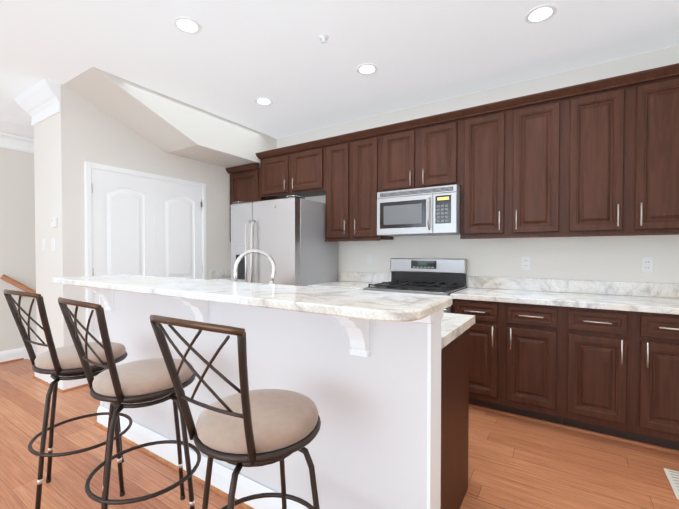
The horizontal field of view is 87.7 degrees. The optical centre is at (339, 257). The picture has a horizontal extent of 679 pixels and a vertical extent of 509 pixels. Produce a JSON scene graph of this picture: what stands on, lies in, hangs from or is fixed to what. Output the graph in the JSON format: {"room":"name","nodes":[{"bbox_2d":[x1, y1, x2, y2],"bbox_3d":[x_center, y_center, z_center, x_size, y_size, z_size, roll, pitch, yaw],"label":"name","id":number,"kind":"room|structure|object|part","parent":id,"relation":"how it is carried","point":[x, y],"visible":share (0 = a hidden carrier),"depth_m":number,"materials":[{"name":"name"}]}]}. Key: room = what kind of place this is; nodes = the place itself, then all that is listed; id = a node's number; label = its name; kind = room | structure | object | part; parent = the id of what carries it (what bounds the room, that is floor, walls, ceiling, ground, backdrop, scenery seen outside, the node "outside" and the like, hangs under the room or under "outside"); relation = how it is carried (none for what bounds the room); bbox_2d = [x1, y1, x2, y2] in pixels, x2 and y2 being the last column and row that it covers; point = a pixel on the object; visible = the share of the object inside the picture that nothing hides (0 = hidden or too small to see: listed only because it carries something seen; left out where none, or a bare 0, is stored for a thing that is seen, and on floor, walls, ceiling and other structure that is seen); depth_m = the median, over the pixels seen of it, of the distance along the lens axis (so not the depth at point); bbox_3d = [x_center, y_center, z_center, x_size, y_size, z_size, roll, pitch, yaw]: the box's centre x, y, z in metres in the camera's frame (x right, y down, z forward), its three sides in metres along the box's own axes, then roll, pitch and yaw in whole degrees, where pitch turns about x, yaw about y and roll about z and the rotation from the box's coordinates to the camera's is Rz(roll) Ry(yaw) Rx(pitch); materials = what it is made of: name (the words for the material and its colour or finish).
{"room":"kitchen","nodes":[
{"label":"kitchen","id":0,"kind":"room"},
{"bbox_2d":[0,147,36,351],"bbox_3d":[-4.872,0.588,2.413,0.150,4.240,8.200,1,1,33],"label":"wall","id":1,"kind":"structure","parent":0,"point":[17,226],"depth_m":4.07,"materials":[{"name":"paint"}]},
{"bbox_2d":[0,348,23,363],"bbox_3d":[-5.346,1.155,1.520,0.029,0.135,6.170,1,1,33],"label":"baseboard","id":2,"kind":"structure","parent":1,"relation":"attached to","point":[12,355],"depth_m":4.03,"materials":[{"name":"white wood"}]},
{"bbox_2d":[0,115,33,153],"bbox_3d":[-4.832,-1.366,2.178,0.140,0.325,7.900,1,1,33],"label":"crown molding","id":3,"kind":"structure","parent":1,"relation":"attached to","point":[12,137],"depth_m":4.01,"materials":[{"name":"white wood"}]},
{"bbox_2d":[0,274,35,297],"bbox_3d":[-3.313,0.809,4.613,0.097,1.275,1.653,1,1,33],"label":"handrail","id":4,"kind":"object","parent":1,"relation":"attached to","point":[19,285],"visible":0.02,"depth_m":4.01,"materials":[{"name":"brown wood"}]},
{"bbox_2d":[23,340,36,359],"bbox_3d":[-3.134,1.927,4.985,0.016,1.920,2.030,1,1,33],"label":"trim","id":5,"kind":"structure","parent":1,"relation":"attached to","point":[25,352],"depth_m":4.15,"materials":[{"name":"white wood"}]},
{"bbox_2d":[34,115,57,355],"bbox_3d":[-2.752,-0.178,3.416,0.520,2.740,0.140,1,1,33],"label":"wall","id":6,"kind":"structure","parent":0,"point":[45,180],"depth_m":3.34,"materials":[{"name":"paint"}]},
{"bbox_2d":[42,239,45,250],"bbox_3d":[-2.819,-0.122,3.368,0.072,0.116,0.014,1,1,33],"label":"light switch","id":7,"kind":"object","parent":6,"relation":"attached to","point":[43,244],"visible":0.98,"depth_m":3.36,"materials":[{"name":"white plastic"}]},
{"bbox_2d":[51,238,54,250],"bbox_3d":[-2.638,-0.120,3.251,0.072,0.116,0.014,1,1,33],"label":"light switch","id":8,"kind":"object","parent":6,"relation":"attached to","point":[53,244],"visible":1,"depth_m":3.25,"materials":[{"name":"white plastic"}]},
{"bbox_2d":[51,217,57,226],"bbox_3d":[-2.595,-0.325,3.213,0.090,0.090,0.025,1,1,33],"label":"thermostat","id":9,"kind":"object","parent":6,"relation":"attached to","point":[53,221],"visible":1,"depth_m":3.19,"materials":[{"name":"white plastic"}]},
{"bbox_2d":[55,84,230,347],"bbox_3d":[-1.933,-0.189,4.096,0.120,2.740,2.170,1,1,33],"label":"wall","id":10,"kind":"structure","parent":0,"point":[86,130],"depth_m":3.33,"materials":[{"name":"paint"}]},
{"bbox_2d":[13,78,60,129],"bbox_3d":[-2.815,-1.421,3.287,0.756,0.250,0.112,1,1,33],"label":"crown molding","id":11,"kind":"structure","parent":10,"relation":"attached to","point":[39,102],"depth_m":3.25,"materials":[{"name":"white wood"}]},
{"bbox_2d":[32,372,66,392],"bbox_3d":[-2.747,1.126,3.332,0.698,0.135,0.029,1,1,33],"label":"baseboard","id":12,"kind":"structure","parent":10,"relation":"attached to","point":[45,379],"depth_m":3.31,"materials":[{"name":"white wood"}]},
{"bbox_2d":[84,161,206,341],"bbox_3d":[-2.058,0.139,3.881,0.128,2.092,1.309,1,1,33],"label":"door frame","id":13,"kind":"structure","parent":10,"relation":"attached to","point":[88,166],"depth_m":3.35,"materials":[{"name":"white wood"}]},
{"bbox_2d":[91,169,202,377],"bbox_3d":[-2.025,0.162,3.860,0.056,2.022,1.201,1,1,33],"label":"pantry door","id":14,"kind":"structure","parent":10,"relation":"in","point":[122,223],"depth_m":3.56,"materials":[{"name":"white wood"}]},
{"bbox_3d":[-2.009,0.135,3.849,0.018,1.690,1.201,1,1,33],"label":"pantry door hinges","id":15,"kind":"part","parent":14,"relation":"part of","materials":[{"name":"white wood"}]},
{"bbox_2d":[154,180,201,278],"bbox_3d":[-1.869,0.158,4.116,0.041,2.022,0.597,1,1,33],"label":"pantry door","id":16,"kind":"structure","parent":10,"relation":"in","point":[177,231],"depth_m":4.08,"materials":[{"name":"white wood"}]},
{"bbox_2d":[209,269,230,276],"bbox_3d":[-1.464,0.204,4.696,0.020,0.104,0.608,1,1,33],"label":"backsplash","id":17,"kind":"structure","parent":10,"relation":"attached to","point":[227,272],"depth_m":4.57,"materials":[{"name":"white stone"}]},
{"bbox_2d":[63,67,276,167],"bbox_3d":[-1.642,-1.366,3.902,0.560,0.380,2.150,1,1,33],"label":"bulkhead","id":18,"kind":"structure","parent":0,"point":[168,124],"depth_m":3.57,"materials":[{"name":"paint"}]},
{"bbox_2d":[210,277,230,280],"bbox_3d":[-1.224,0.279,4.556,0.576,0.040,0.630,1,1,33],"label":"countertop","id":19,"kind":"structure","parent":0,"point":[211,278],"depth_m":4.45,"materials":[{"name":"white stone"}]},
{"bbox_2d":[0,359,678,508],"bbox_3d":[-2.217,1.294,0.776,6.500,0.120,8.700,1,1,33],"label":"floor","id":20,"kind":"structure","parent":0,"point":[515,463],"depth_m":2.06,"materials":[{"name":"brown wood"}]},
{"bbox_2d":[3,289,132,508],"bbox_3d":[-1.363,0.680,1.836,0.473,1.076,0.530,1,1,33],"label":"stool","id":21,"kind":"object","parent":20,"relation":"on","point":[64,362],"visible":0.73,"depth_m":1.72,"materials":[{"name":"brown metal"}]},
{"bbox_2d":[58,297,200,508],"bbox_3d":[-0.861,0.685,1.525,0.473,1.076,0.530,1,1,33],"label":"stool","id":22,"kind":"object","parent":20,"relation":"on","point":[139,382],"visible":0.92,"depth_m":1.42,"materials":[{"name":"brown metal"}]},
{"bbox_2d":[150,315,320,508],"bbox_3d":[-0.278,0.691,1.138,0.473,1.076,0.530,1,1,33],"label":"stool","id":23,"kind":"object","parent":20,"relation":"on","point":[244,426],"visible":1,"depth_m":1.03,"materials":[{"name":"brown metal"}]},
{"bbox_2d":[74,276,474,508],"bbox_3d":[-0.550,0.690,2.145,2.497,1.043,0.913,1,1,33],"label":"kitchen island","id":24,"kind":"object","parent":20,"relation":"on","point":[380,379],"depth_m":1.52,"materials":[{"name":"paint"}]},
{"bbox_2d":[52,274,452,324],"bbox_3d":[-0.736,0.157,1.856,2.515,0.034,0.460,1,1,33],"label":"island countertop","id":25,"kind":"structure","parent":24,"relation":"on","point":[389,308],"depth_m":1.42,"materials":[{"name":"white stone"}]},
{"bbox_2d":[233,249,275,283],"bbox_3d":[-0.533,0.121,2.152,0.203,0.352,0.224,1,1,33],"label":"faucet","id":26,"kind":"object","parent":25,"relation":"on","point":[235,271],"depth_m":2.15,"materials":[{"name":"silver metal"}]},
{"bbox_2d":[231,195,337,285],"bbox_3d":[-0.638,0.279,4.015,0.935,1.807,0.858,1,1,33],"label":"refrigerator","id":27,"kind":"object","parent":20,"relation":"on","point":[288,234],"visible":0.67,"depth_m":3.67,"materials":[{"name":"grey metal"}]},
{"bbox_2d":[363,258,466,312],"bbox_3d":[0.695,0.602,3.256,0.758,1.185,0.736,1,1,33],"label":"range","id":28,"kind":"object","parent":20,"relation":"on","point":[437,276],"visible":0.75,"depth_m":3.38,"materials":[{"name":"silver metal"}]},
{"bbox_2d":[451,301,504,414],"bbox_3d":[1.218,0.762,3.001,0.381,0.874,0.616,1,1,33],"label":"base cabinet","id":29,"kind":"object","parent":20,"relation":"on","point":[487,335],"depth_m":2.71,"materials":[{"name":"brown wood"}]},
{"bbox_2d":[505,305,564,428],"bbox_3d":[1.538,0.765,2.795,0.381,0.874,0.616,1,1,33],"label":"base cabinet","id":30,"kind":"object","parent":20,"relation":"on","point":[534,334],"depth_m":2.53,"materials":[{"name":"brown wood"}]},
{"bbox_2d":[565,309,636,444],"bbox_3d":[1.859,0.768,2.589,0.381,0.874,0.616,1,1,33],"label":"base cabinet","id":31,"kind":"object","parent":20,"relation":"on","point":[598,358],"depth_m":2.32,"materials":[{"name":"brown wood"}]},
{"bbox_2d":[307,281,388,289],"bbox_3d":[0.121,0.293,3.691,0.671,0.040,0.630,1,1,33],"label":"countertop","id":32,"kind":"structure","parent":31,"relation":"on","point":[355,285],"depth_m":3.64,"materials":[{"name":"white stone"}]},
{"bbox_2d":[450,289,678,316],"bbox_3d":[1.696,0.309,2.678,1.532,0.040,0.630,1,1,33],"label":"countertop","id":33,"kind":"structure","parent":31,"relation":"on","point":[510,296],"depth_m":2.53,"materials":[{"name":"white stone"}]},
{"bbox_2d":[637,313,678,453],"bbox_3d":[2.179,0.772,2.383,0.381,0.874,0.616,1,1,33],"label":"base cabinet","id":34,"kind":"object","parent":20,"relation":"on","point":[657,333],"depth_m":2.17,"materials":[{"name":"brown wood"}]},
{"bbox_2d":[663,468,678,498],"bbox_3d":[1.893,1.214,1.841,0.260,0.006,0.300,1,1,33],"label":"floor vent","id":35,"kind":"object","parent":20,"relation":"in","point":[672,476],"visible":1,"depth_m":1.93,"materials":[{"name":"white metal"}]},
{"bbox_2d":[0,0,678,138],"bbox_3d":[-2.217,-1.565,0.731,6.500,0.120,8.700,1,1,33],"label":"ceiling","id":36,"kind":"structure","parent":0,"point":[232,60],"depth_m":2.58,"materials":[{"name":"paint"}]},
{"bbox_2d":[172,16,201,33],"bbox_3d":[-1.000,-1.527,2.327,0.180,0.006,0.180,1,1,33],"label":"recessed light","id":37,"kind":"object","parent":36,"relation":"in","point":[187,25],"visible":1,"depth_m":2.32,"materials":[{"name":"white plastic"}]},
{"bbox_2d":[255,97,272,104],"bbox_3d":[-0.748,-1.546,3.496,0.180,0.006,0.180,1,1,33],"label":"recessed light","id":38,"kind":"object","parent":36,"relation":"in","point":[263,101],"visible":1,"depth_m":3.49,"materials":[{"name":"white plastic"}]},
{"bbox_2d":[319,34,328,43],"bbox_3d":[-0.109,-1.515,2.455,0.070,0.036,0.070,1,1,33],"label":"sprinkler","id":39,"kind":"object","parent":36,"relation":"attached to","point":[323,37],"visible":1,"depth_m":2.45,"materials":[{"name":"white metal"}]},
{"bbox_2d":[356,63,377,74],"bbox_3d":[0.225,-1.536,2.882,0.180,0.006,0.180,1,1,33],"label":"recessed light","id":40,"kind":"object","parent":36,"relation":"in","point":[367,69],"visible":1,"depth_m":2.88,"materials":[{"name":"white"}]},
{"bbox_2d":[524,4,556,23],"bbox_3d":[1.259,-1.525,2.217,0.180,0.006,0.180,1,1,33],"label":"recessed light","id":41,"kind":"object","parent":36,"relation":"in","point":[539,14],"visible":1,"depth_m":2.21,"materials":[{"name":"white plastic"}]},
{"bbox_2d":[277,45,678,287],"bbox_3d":[0.015,0.559,4.234,6.500,4.240,0.150,1,1,33],"label":"wall","id":42,"kind":"structure","parent":0,"point":[605,258],"depth_m":3.07,"materials":[{"name":"paint"}]},
{"bbox_2d":[227,167,274,241],"bbox_3d":[-1.144,-0.667,4.668,0.568,0.919,0.328,1,1,33],"label":"upper cabinet","id":43,"kind":"object","parent":42,"relation":"attached to","point":[245,184],"depth_m":4.51,"materials":[{"name":"brown wood"}]},
{"bbox_2d":[257,147,300,198],"bbox_3d":[-0.696,-1.018,4.375,0.491,0.531,0.328,1,1,33],"label":"upper cabinet","id":44,"kind":"object","parent":42,"relation":"attached to","point":[275,163],"depth_m":4.24,"materials":[{"name":"brown wood"}]},
{"bbox_2d":[289,139,324,196],"bbox_3d":[-0.283,-1.014,4.109,0.491,0.531,0.328,1,1,33],"label":"upper cabinet","id":45,"kind":"object","parent":42,"relation":"attached to","point":[306,160],"depth_m":3.98,"materials":[{"name":"brown wood"}]},
{"bbox_2d":[321,132,352,241],"bbox_3d":[0.064,-0.736,3.890,0.335,1.081,0.328,1,1,33],"label":"upper cabinet","id":46,"kind":"object","parent":42,"relation":"attached to","point":[338,191],"depth_m":3.74,"materials":[{"name":"brown wood"}]},
{"bbox_2d":[367,254,372,263],"bbox_3d":[0.336,0.014,3.921,0.072,0.116,0.014,1,1,33],"label":"light switch","id":47,"kind":"object","parent":42,"relation":"attached to","point":[369,258],"visible":1,"depth_m":3.92,"materials":[{"name":"white plastic"}]},
{"bbox_2d":[353,127,392,240],"bbox_3d":[0.346,-0.733,3.709,0.334,1.081,0.328,1,1,33],"label":"upper cabinet","id":48,"kind":"object","parent":42,"relation":"attached to","point":[366,144],"depth_m":3.57,"materials":[{"name":"brown wood"}]},
{"bbox_2d":[381,119,416,191],"bbox_3d":[0.648,-0.956,3.511,0.384,0.628,0.328,1,1,33],"label":"upper cabinet","id":49,"kind":"object","parent":42,"relation":"attached to","point":[398,140],"depth_m":3.37,"materials":[{"name":"brown wood"}]},
{"bbox_2d":[417,111,460,187],"bbox_3d":[0.972,-0.953,3.303,0.386,0.628,0.328,1,1,33],"label":"upper cabinet","id":50,"kind":"object","parent":42,"relation":"attached to","point":[438,136],"depth_m":3.16,"materials":[{"name":"brown wood"}]},
{"bbox_2d":[377,184,460,236],"bbox_3d":[0.775,-0.426,3.364,0.756,0.413,0.440,1,1,33],"label":"microwave","id":51,"kind":"object","parent":50,"relation":"attached to","point":[431,211],"visible":1,"depth_m":3.19,"materials":[{"name":"silver metal"}]},
{"bbox_2d":[460,99,508,238],"bbox_3d":[1.294,-0.723,3.099,0.382,1.081,0.328,1,1,33],"label":"upper cabinet","id":52,"kind":"object","parent":42,"relation":"attached to","point":[484,212],"depth_m":2.96,"materials":[{"name":"brown wood"}]},
{"bbox_2d":[339,273,678,296],"bbox_3d":[0.602,0.219,3.743,4.526,0.104,0.020,1,1,33],"label":"backsplash","id":53,"kind":"structure","parent":42,"relation":"attached to","point":[627,289],"depth_m":2.92,"materials":[{"name":"white stone"}]},
{"bbox_2d":[521,257,529,269],"bbox_3d":[1.628,0.047,3.093,0.072,0.116,0.008,1,1,33],"label":"electrical outlet","id":54,"kind":"object","parent":42,"relation":"attached to","point":[525,263],"visible":1,"depth_m":3.09,"materials":[{"name":"white plastic"}]},
{"bbox_2d":[509,87,568,237],"bbox_3d":[1.616,-0.720,2.892,0.382,1.081,0.328,1,1,33],"label":"upper cabinet","id":55,"kind":"object","parent":42,"relation":"attached to","point":[539,123],"depth_m":2.75,"materials":[{"name":"brown wood"}]},
{"bbox_2d":[565,73,632,236],"bbox_3d":[1.936,-0.716,2.686,0.380,1.081,0.328,1,1,33],"label":"upper cabinet","id":56,"kind":"object","parent":42,"relation":"attached to","point":[596,158],"depth_m":2.54,"materials":[{"name":"brown wood"}]},
{"bbox_2d":[641,257,653,272],"bbox_3d":[2.309,0.054,2.655,0.072,0.116,0.008,1,1,33],"label":"electrical outlet","id":57,"kind":"object","parent":42,"relation":"attached to","point":[646,264],"visible":1,"depth_m":2.65,"materials":[{"name":"white plastic"}]},
{"bbox_2d":[633,63,678,234],"bbox_3d":[2.257,-0.713,2.480,0.382,1.081,0.328,1,1,33],"label":"upper cabinet","id":58,"kind":"object","parent":42,"relation":"attached to","point":[655,90],"depth_m":2.37,"materials":[{"name":"brown wood"}]}
]}

